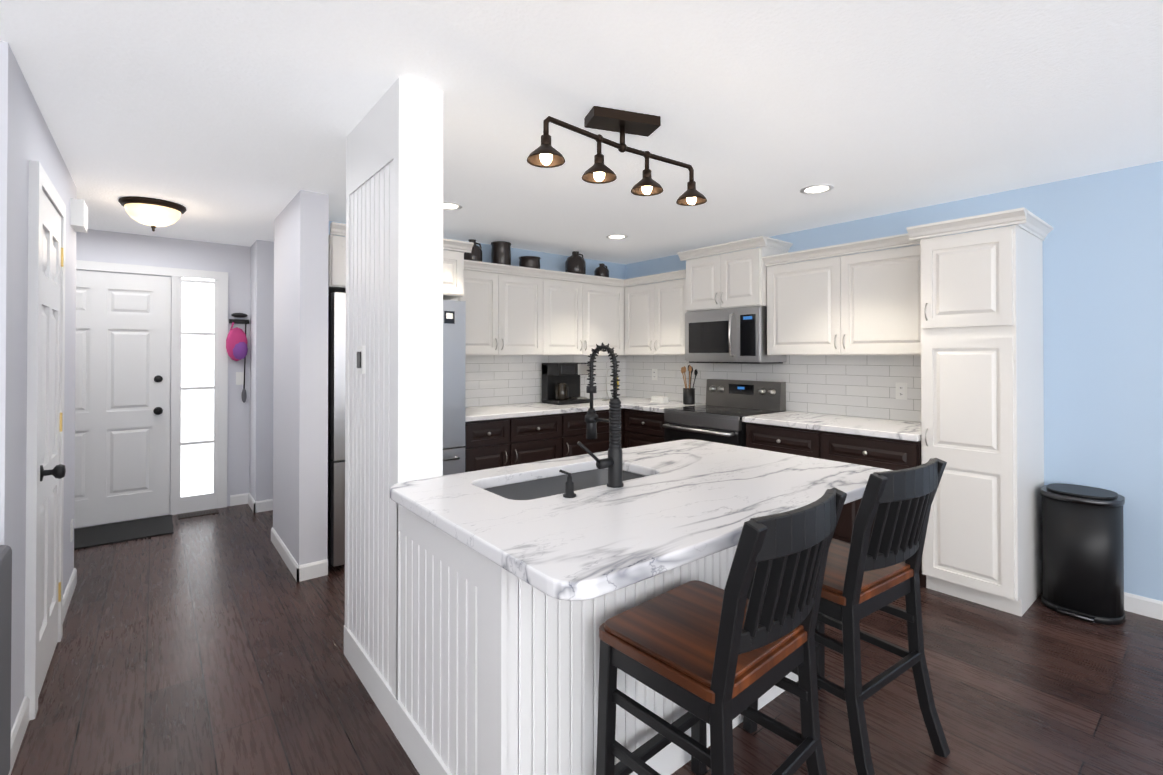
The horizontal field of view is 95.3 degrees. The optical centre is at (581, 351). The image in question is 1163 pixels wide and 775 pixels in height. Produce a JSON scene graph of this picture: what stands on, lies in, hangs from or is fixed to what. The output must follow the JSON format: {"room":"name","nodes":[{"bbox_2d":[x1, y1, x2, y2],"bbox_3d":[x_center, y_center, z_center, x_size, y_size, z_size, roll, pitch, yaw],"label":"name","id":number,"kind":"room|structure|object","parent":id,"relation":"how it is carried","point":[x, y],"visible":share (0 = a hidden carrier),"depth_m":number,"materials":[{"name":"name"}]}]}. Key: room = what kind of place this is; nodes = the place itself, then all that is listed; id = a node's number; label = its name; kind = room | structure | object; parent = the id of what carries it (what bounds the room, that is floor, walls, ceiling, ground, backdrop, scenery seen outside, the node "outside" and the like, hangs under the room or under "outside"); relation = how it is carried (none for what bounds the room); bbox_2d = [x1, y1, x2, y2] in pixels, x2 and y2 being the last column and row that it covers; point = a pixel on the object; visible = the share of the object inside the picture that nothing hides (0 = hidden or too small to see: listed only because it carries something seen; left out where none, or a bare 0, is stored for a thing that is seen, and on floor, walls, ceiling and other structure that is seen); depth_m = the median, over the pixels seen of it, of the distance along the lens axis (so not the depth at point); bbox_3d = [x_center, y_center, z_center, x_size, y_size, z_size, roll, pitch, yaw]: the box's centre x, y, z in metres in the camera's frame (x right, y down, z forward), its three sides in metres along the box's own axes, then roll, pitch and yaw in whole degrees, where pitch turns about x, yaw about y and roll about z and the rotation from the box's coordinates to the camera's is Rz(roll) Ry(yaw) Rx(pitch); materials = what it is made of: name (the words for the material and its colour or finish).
{"room":"kitchen","nodes":[
{"label":"kitchen","id":0,"kind":"room"},
{"bbox_2d":[0,41,79,729],"bbox_3d":[-4.057,0.188,1.151,4.130,2.380,1.900,0,-1,-39],"label":"wall","id":1,"kind":"structure","parent":0,"point":[25,135],"depth_m":1.88,"materials":[{"name":"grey paint"}]},
{"bbox_2d":[8,745,13,774],"bbox_3d":[-3.460,1.325,0.395,4.163,0.095,0.013,0,-1,-39],"label":"baseboard","id":2,"kind":"structure","parent":1,"relation":"attached to","point":[11,747],"depth_m":1.74,"materials":[{"name":"white paint"}]},
{"bbox_2d":[10,696,28,762],"bbox_3d":[-1.967,1.336,1.850,0.013,0.095,0.345,0,-1,-39],"label":"baseboard","id":3,"kind":"structure","parent":1,"relation":"attached to","point":[19,728],"depth_m":1.87,"materials":[{"name":"white paint"}]},
{"bbox_2d":[63,568,76,621],"bbox_3d":[-2.794,1.344,2.878,0.013,0.095,0.775,0,-1,-39],"label":"baseboard","id":4,"kind":"structure","parent":1,"relation":"attached to","point":[70,588],"depth_m":2.93,"materials":[{"name":"white paint"}]},
{"bbox_2d":[25,160,243,720],"bbox_3d":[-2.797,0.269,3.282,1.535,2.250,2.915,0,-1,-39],"label":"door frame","id":5,"kind":"structure","parent":1,"relation":"attached to","point":[131,329],"depth_m":4.31,"materials":[{"name":"white paint"}]},
{"bbox_2d":[276,77,442,733],"bbox_3d":[-1.339,0.201,2.884,0.181,2.380,2.362,0,-1,-39],"label":"wall","id":6,"kind":"structure","parent":0,"point":[394,309],"depth_m":2.16,"materials":[{"name":"white paint"}]},
{"bbox_2d":[271,527,301,581],"bbox_3d":[-2.003,1.349,3.566,0.013,0.095,0.933,0,-1,-39],"label":"baseboard","id":7,"kind":"structure","parent":6,"relation":"attached to","point":[295,569],"depth_m":3.45,"materials":[{"name":"white paint"}]},
{"bbox_2d":[268,218,623,530],"bbox_3d":[-0.912,0.216,4.909,3.360,2.380,0.220,0,-1,-39],"label":"wall","id":8,"kind":"structure","parent":0,"point":[548,261],"depth_m":4.71,"materials":[{"name":"blue paint"}]},
{"bbox_2d":[226,313,248,402],"bbox_3d":[-3.119,0.060,4.814,0.181,0.824,0.125,0,-1,-39],"label":"coat hooks","id":9,"kind":"object","parent":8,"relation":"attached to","point":[236,345],"visible":0.98,"depth_m":4.79,"materials":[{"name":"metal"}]},
{"bbox_2d":[246,493,254,508],"bbox_3d":[-2.966,1.358,4.764,0.013,0.095,0.380,0,-1,-39],"label":"baseboard","id":10,"kind":"structure","parent":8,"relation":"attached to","point":[249,498],"depth_m":4.82,"materials":[{"name":"white paint"}]},
{"bbox_2d":[252,499,272,512],"bbox_3d":[-2.609,1.358,4.798,0.613,0.095,0.013,0,-1,-39],"label":"baseboard","id":11,"kind":"structure","parent":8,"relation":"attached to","point":[265,505],"depth_m":4.65,"materials":[{"name":"white paint"}]},
{"bbox_2d":[328,222,467,299],"bbox_3d":[-1.441,-0.618,3.949,0.945,0.405,0.618,0,-1,-39],"label":"upper cabinet","id":12,"kind":"object","parent":8,"relation":"attached to","point":[455,269],"depth_m":3.90,"materials":[{"name":"white wood"}]},
{"bbox_2d":[452,260,551,354],"bbox_3d":[-0.785,-0.349,4.662,0.968,0.768,0.327,0,-1,-39],"label":"upper cabinet","id":13,"kind":"object","parent":8,"relation":"attached to","point":[509,307],"depth_m":4.57,"materials":[{"name":"white"}]},
{"bbox_2d":[464,239,481,261],"bbox_3d":[-0.929,-0.841,4.506,0.168,0.210,0.168,0,0,24],"label":"jar","id":14,"kind":"object","parent":13,"relation":"on","point":[476,253],"depth_m":4.44,"materials":[{"name":"grey ceramic"}]},
{"bbox_2d":[491,241,510,264],"bbox_3d":[-0.711,-0.844,4.681,0.178,0.220,0.178,0,-1,42],"label":"jar","id":15,"kind":"object","parent":13,"relation":"on","point":[501,250],"depth_m":4.61,"materials":[{"name":"grey ceramic"}]},
{"bbox_2d":[519,256,540,268],"bbox_3d":[-0.477,-0.796,4.869,0.199,0.125,0.199,0,-1,42],"label":"jar","id":16,"kind":"object","parent":13,"relation":"on","point":[525,261],"depth_m":4.79,"materials":[{"name":"grey ceramic"}]},
{"bbox_2d":[465,355,624,407],"bbox_3d":[-0.400,0.263,5.173,2.250,0.510,0.008,0,-1,-39],"label":"tile backsplash","id":17,"kind":"structure","parent":8,"relation":"attached to","point":[490,380],"depth_m":5.01,"materials":[{"name":"white tile"}]},
{"bbox_2d":[552,271,575,354],"bbox_3d":[-0.272,-0.346,5.074,0.572,0.768,0.327,0,-1,-39],"label":"upper cabinet","id":18,"kind":"object","parent":8,"relation":"attached to","point":[563,283],"depth_m":4.95,"materials":[{"name":"white"}]},
{"bbox_2d":[576,273,631,354],"bbox_3d":[0.127,-0.344,5.355,0.626,0.768,0.389,0,-1,-39],"label":"upper cabinet","id":19,"kind":"object","parent":8,"relation":"attached to","point":[599,299],"depth_m":5.22,"materials":[{"name":"white"}]},
{"bbox_2d":[565,251,585,273],"bbox_3d":[-0.059,-0.856,5.180,0.198,0.250,0.198,0,0,24],"label":"jar","id":20,"kind":"object","parent":19,"relation":"on","point":[575,262],"depth_m":5.10,"materials":[{"name":"grey ceramic"}]},
{"bbox_2d":[594,263,608,276],"bbox_3d":[0.206,-0.809,5.392,0.148,0.160,0.148,0,0,24],"label":"jar","id":21,"kind":"object","parent":19,"relation":"on","point":[602,270],"depth_m":5.33,"materials":[{"name":"grey ceramic"}]},
{"bbox_2d":[0,0,1162,264],"bbox_3d":[-0.850,-1.035,0.722,8.820,0.060,9.600,0,-1,-39],"label":"ceiling","id":22,"kind":"structure","parent":0,"point":[232,122],"depth_m":2.11,"materials":[{"name":"white paint"}]},
{"bbox_2d":[118,196,186,231],"bbox_3d":[-2.861,-0.892,3.543,0.356,0.184,0.356,0,-1,-39],"label":"light","id":23,"kind":"object","parent":22,"relation":"attached to","point":[153,213],"visible":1,"depth_m":3.45,"materials":[{"name":"white glass"}]},
{"bbox_2d":[443,202,461,209],"bbox_3d":[-0.902,-0.980,3.579,0.190,0.008,0.190,0,-1,-39],"label":"recessed light","id":24,"kind":"object","parent":22,"relation":"in","point":[451,205],"visible":0.6,"depth_m":3.59,"materials":[{"name":"white paint"}]},
{"bbox_2d":[606,234,627,238],"bbox_3d":[0.302,-0.973,4.508,0.190,0.008,0.190,0,-1,-39],"label":"recessed light","id":25,"kind":"object","parent":22,"relation":"in","point":[617,236],"visible":1,"depth_m":4.50,"materials":[{"name":"white paint"}]},
{"bbox_2d":[527,106,706,205],"bbox_3d":[0.173,-0.841,2.248,0.974,0.305,0.215,0,-1,-39],"label":"pendant light","id":26,"kind":"object","parent":22,"relation":"hanging from","point":[545,154],"visible":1,"depth_m":2.21,"materials":[{"name":"black metal"}]},
{"bbox_2d":[800,184,833,193],"bbox_3d":[1.428,-0.982,3.219,0.190,0.008,0.190,0,-1,-39],"label":"recessed light","id":27,"kind":"object","parent":22,"relation":"in","point":[819,188],"visible":1,"depth_m":3.21,"materials":[{"name":"white paint"}]},
{"bbox_2d":[11,504,1162,774],"bbox_3d":[-0.850,1.405,0.704,8.820,0.060,9.600,0,-1,-39],"label":"floor","id":28,"kind":"structure","parent":0,"point":[211,644],"depth_m":2.19,"materials":[{"name":"brown wood"}]},
{"bbox_2d":[0,545,11,774],"bbox_3d":[-2.357,0.909,0.670,2.125,0.930,0.910,0,-1,-39],"label":"sofa","id":29,"kind":"object","parent":28,"relation":"on","point":[5,630],"visible":1,"depth_m":1.61,"materials":[{"name":"grey fabric"}]},
{"bbox_2d":[74,515,173,549],"bbox_3d":[-3.681,1.394,4.003,0.940,0.012,0.570,0,-1,-39],"label":"rug","id":30,"kind":"object","parent":28,"relation":"on","point":[100,535],"visible":0.67,"depth_m":4.08,"materials":[{"name":"grey fabric"}]},
{"bbox_2d":[178,510,218,519],"bbox_3d":[-3.290,1.400,4.554,0.280,0.008,0.120,0,-1,-39],"label":"floor vent","id":31,"kind":"object","parent":28,"relation":"in","point":[191,515],"visible":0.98,"depth_m":4.54,"materials":[{"name":"brown metal"}]},
{"bbox_2d":[327,292,465,566],"bbox_3d":[-1.401,0.514,3.871,0.910,1.770,0.723,0,-1,-39],"label":"fridge","id":32,"kind":"object","parent":28,"relation":"on","point":[454,338],"visible":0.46,"depth_m":3.43,"materials":[{"name":"silver metal"}]},
{"bbox_2d":[463,419,519,471],"bbox_3d":[-0.893,0.967,4.378,0.463,0.870,0.618,0,-1,-39],"label":"base cabinet","id":33,"kind":"object","parent":28,"relation":"on","point":[493,443],"depth_m":4.14,"materials":[{"name":"black wood"}]},
{"bbox_2d":[465,397,653,422],"bbox_3d":[-0.190,0.517,4.930,2.259,0.040,0.643,0,-1,-39],"label":"countertop","id":34,"kind":"structure","parent":33,"relation":"on","point":[513,411],"depth_m":4.58,"materials":[{"name":"white stone"}]},
{"bbox_2d":[542,363,589,404],"bbox_3d":[-0.138,0.305,5.126,0.400,0.385,0.291,0,-1,-39],"label":"coffee maker","id":35,"kind":"object","parent":34,"relation":"on","point":[560,383],"visible":0.9,"depth_m":5.05,"materials":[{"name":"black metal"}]},
{"bbox_2d":[602,368,618,400],"bbox_3d":[0.302,0.333,5.421,0.206,0.332,0.150,0,-1,-39],"label":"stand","id":36,"kind":"object","parent":34,"relation":"on","point":[608,399],"visible":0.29,"depth_m":5.39,"materials":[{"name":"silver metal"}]},
{"bbox_2d":[520,415,571,463],"bbox_3d":[-0.563,0.969,4.643,0.656,0.870,0.618,0,-1,-39],"label":"base cabinet","id":37,"kind":"object","parent":28,"relation":"on","point":[542,437],"depth_m":4.46,"materials":[{"name":"black wood"}]},
{"bbox_2d":[572,411,609,455],"bbox_3d":[-0.106,0.972,5.010,0.788,0.870,0.618,0,-1,-39],"label":"base cabinet","id":38,"kind":"object","parent":28,"relation":"on","point":[601,444],"depth_m":4.75,"materials":[{"name":"black wood"}]},
{"bbox_2d":[395,506,797,774],"bbox_3d":[0.183,0.950,2.123,1.595,0.870,0.744,0,-1,-39],"label":"kitchen island","id":39,"kind":"object","parent":28,"relation":"on","point":[518,585],"depth_m":1.52,"materials":[{"name":"white paint"}]},
{"bbox_2d":[390,439,892,613],"bbox_3d":[0.290,0.494,1.989,1.680,0.040,1.084,0,-1,-39],"label":"island countertop","id":40,"kind":"structure","parent":39,"relation":"on","point":[688,501],"depth_m":1.59,"materials":[{"name":"white stone"}]},
{"bbox_2d":[494,466,637,497],"bbox_3d":[-0.043,0.603,2.012,0.706,0.202,0.367,0,-1,-39],"label":"sink","id":41,"kind":"object","parent":40,"relation":"in","point":[545,483],"depth_m":2.15,"materials":[{"name":"grey metal"}]},
{"bbox_2d":[559,469,575,497],"bbox_3d":[-0.048,0.433,1.740,0.044,0.079,0.072,0,-1,-39],"label":"soap dispenser","id":42,"kind":"object","parent":40,"relation":"on","point":[569,484],"depth_m":1.72,"materials":[{"name":"black metal"}]},
{"bbox_2d":[558,342,629,497],"bbox_3d":[0.001,0.220,1.854,0.262,0.506,0.186,0,-1,-39],"label":"faucet","id":43,"kind":"object","parent":40,"relation":"on","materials":[{"name":"black metal"}]},
{"bbox_2d":[620,407,666,448],"bbox_3d":[0.776,0.972,4.980,0.685,0.870,0.574,0,-1,-39],"label":"base cabinet","id":44,"kind":"object","parent":28,"relation":"on","point":[638,428],"depth_m":4.85,"materials":[{"name":"black wood"}]},
{"bbox_2d":[624,401,705,410],"bbox_3d":[0.808,0.517,4.978,0.642,0.040,0.532,0,-1,-39],"label":"countertop","id":45,"kind":"structure","parent":44,"relation":"on","point":[643,406],"depth_m":4.86,"materials":[{"name":"white stone"}]},
{"bbox_2d":[650,396,669,402],"bbox_3d":[0.761,0.468,5.148,0.090,0.059,0.180,0,-1,-39],"label":"butter dish","id":46,"kind":"object","parent":45,"relation":"on","point":[658,399],"visible":0.98,"depth_m":5.11,"materials":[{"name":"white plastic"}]},
{"bbox_2d":[681,365,697,404],"bbox_3d":[1.003,0.310,4.984,0.110,0.371,0.170,0,-1,-39],"label":"utensil crock","id":47,"kind":"object","parent":45,"relation":"on","point":[689,396],"visible":1,"depth_m":4.93,"materials":[{"name":"black ceramic"}]},
{"bbox_2d":[596,487,846,774],"bbox_3d":[0.377,0.875,1.428,0.484,1.020,0.514,0,-1,-42],"label":"stool","id":48,"kind":"object","parent":28,"relation":"on","point":[718,660],"visible":1,"depth_m":1.32,"materials":[{"name":"black wood"}]},
{"bbox_2d":[662,379,785,446],"bbox_3d":[1.163,0.828,4.429,0.739,1.150,0.750,0,-1,-39],"label":"range","id":49,"kind":"object","parent":28,"relation":"on","point":[723,411],"visible":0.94,"depth_m":4.38,"materials":[{"name":"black metal"}]},
{"bbox_2d":[746,423,807,456],"bbox_3d":[1.670,0.964,3.923,0.617,0.870,0.654,0,-1,-39],"label":"base cabinet","id":50,"kind":"object","parent":28,"relation":"on","point":[789,440],"depth_m":3.78,"materials":[{"name":"black wood"}]},
{"bbox_2d":[742,411,919,442],"bbox_3d":[1.821,0.507,3.717,0.642,0.040,1.176,0,-1,-39],"label":"countertop","id":51,"kind":"structure","parent":50,"relation":"on","point":[843,425],"depth_m":3.57,"materials":[{"name":"white stone"}]},
{"bbox_2d":[743,458,949,774],"bbox_3d":[0.930,0.879,1.879,0.484,1.020,0.514,0,-1,-35],"label":"stool","id":52,"kind":"object","parent":28,"relation":"on","point":[863,579],"visible":0.79,"depth_m":1.70,"materials":[{"name":"black wood"}]},
{"bbox_2d":[808,431,935,590],"bbox_3d":[2.016,0.961,3.492,0.617,0.870,0.725,0,-1,-39],"label":"base cabinet","id":53,"kind":"object","parent":28,"relation":"on","point":[891,454],"depth_m":3.26,"materials":[{"name":"black wood"}]},
{"bbox_2d":[916,208,1047,616],"bbox_3d":[2.339,0.335,3.094,0.617,2.115,0.441,0,-1,-39],"label":"tall cabinet","id":54,"kind":"object","parent":28,"relation":"on","point":[962,313],"depth_m":2.88,"materials":[{"name":"white wood"}]},
{"bbox_2d":[1040,483,1124,624],"bbox_3d":[2.688,1.070,2.853,0.345,0.642,0.327,0,-1,-39],"label":"trash can","id":55,"kind":"object","parent":28,"relation":"on","point":[1082,554],"visible":1,"depth_m":2.75,"materials":[{"name":"black metal"}]},
{"bbox_2d":[624,161,1162,600],"bbox_3d":[2.935,0.202,2.946,0.120,2.380,8.100,0,-1,-39],"label":"wall","id":56,"kind":"structure","parent":0,"point":[1104,333],"depth_m":2.93,"materials":[{"name":"blue paint"}]},
{"bbox_2d":[624,275,683,354],"bbox_3d":[0.801,-0.311,5.196,0.389,0.700,0.864,0,-1,-39],"label":"upper cabinet","id":57,"kind":"object","parent":56,"relation":"attached to","point":[649,309],"depth_m":5.13,"materials":[{"name":"white"}]},
{"bbox_2d":[676,295,735,362],"bbox_3d":[1.222,-0.166,4.613,0.461,0.510,0.547,0,-1,-39],"label":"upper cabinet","id":58,"kind":"object","parent":56,"relation":"attached to","point":[705,328],"depth_m":4.53,"materials":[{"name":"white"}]},
{"bbox_2d":[685,306,785,363],"bbox_3d":[1.285,-0.125,4.534,0.461,0.452,0.748,0,-1,-39],"label":"microwave","id":59,"kind":"object","parent":58,"relation":"attached to","point":[717,334],"depth_m":4.36,"materials":[{"name":"silver metal"}]},
{"bbox_2d":[684,236,787,306],"bbox_3d":[1.314,-0.621,4.561,0.387,0.530,0.761,0,-1,-39],"label":"upper cabinet","id":60,"kind":"object","parent":56,"relation":"attached to","point":[708,276],"depth_m":4.35,"materials":[{"name":"white"}]},
{"bbox_2d":[736,295,785,362],"bbox_3d":[1.478,-0.168,4.339,0.405,0.510,0.200,0,-1,-39],"label":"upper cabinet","id":61,"kind":"object","parent":56,"relation":"attached to","point":[749,313],"depth_m":4.21,"materials":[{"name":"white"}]},
{"bbox_2d":[625,355,920,422],"bbox_3d":[1.464,0.260,4.675,0.008,0.510,3.119,0,-1,-39],"label":"tile backsplash","id":62,"kind":"structure","parent":56,"relation":"attached to","point":[862,386],"depth_m":4.17,"materials":[{"name":"white tile"}]},
{"bbox_2d":[652,369,656,379],"bbox_3d":[0.762,0.241,5.536,0.007,0.116,0.072,0,-1,-39],"label":"wall outlet plate","id":63,"kind":"object","parent":62,"relation":"attached to","point":[654,371],"depth_m":5.53,"materials":[{"name":"white plastic"}]},
{"bbox_2d":[896,383,906,399],"bbox_3d":[2.234,0.277,3.703,0.007,0.116,0.072,0,-1,-39],"label":"wall outlet plate","id":64,"kind":"object","parent":62,"relation":"attached to","point":[901,390],"depth_m":3.70,"materials":[{"name":"white plastic"}]},
{"bbox_2d":[764,243,915,358],"bbox_3d":[1.944,-0.322,3.822,0.327,0.700,1.171,0,-1,-39],"label":"upper cabinet","id":65,"kind":"object","parent":56,"relation":"attached to","point":[861,303],"depth_m":3.70,"materials":[{"name":"white"}]},
{"bbox_2d":[1124,592,1162,619],"bbox_3d":[4.075,1.333,1.413,0.013,0.095,4.337,0,-1,-39],"label":"baseboard","id":66,"kind":"structure","parent":56,"relation":"attached to","point":[1132,603],"depth_m":2.79,"materials":[{"name":"white paint"}]}
]}

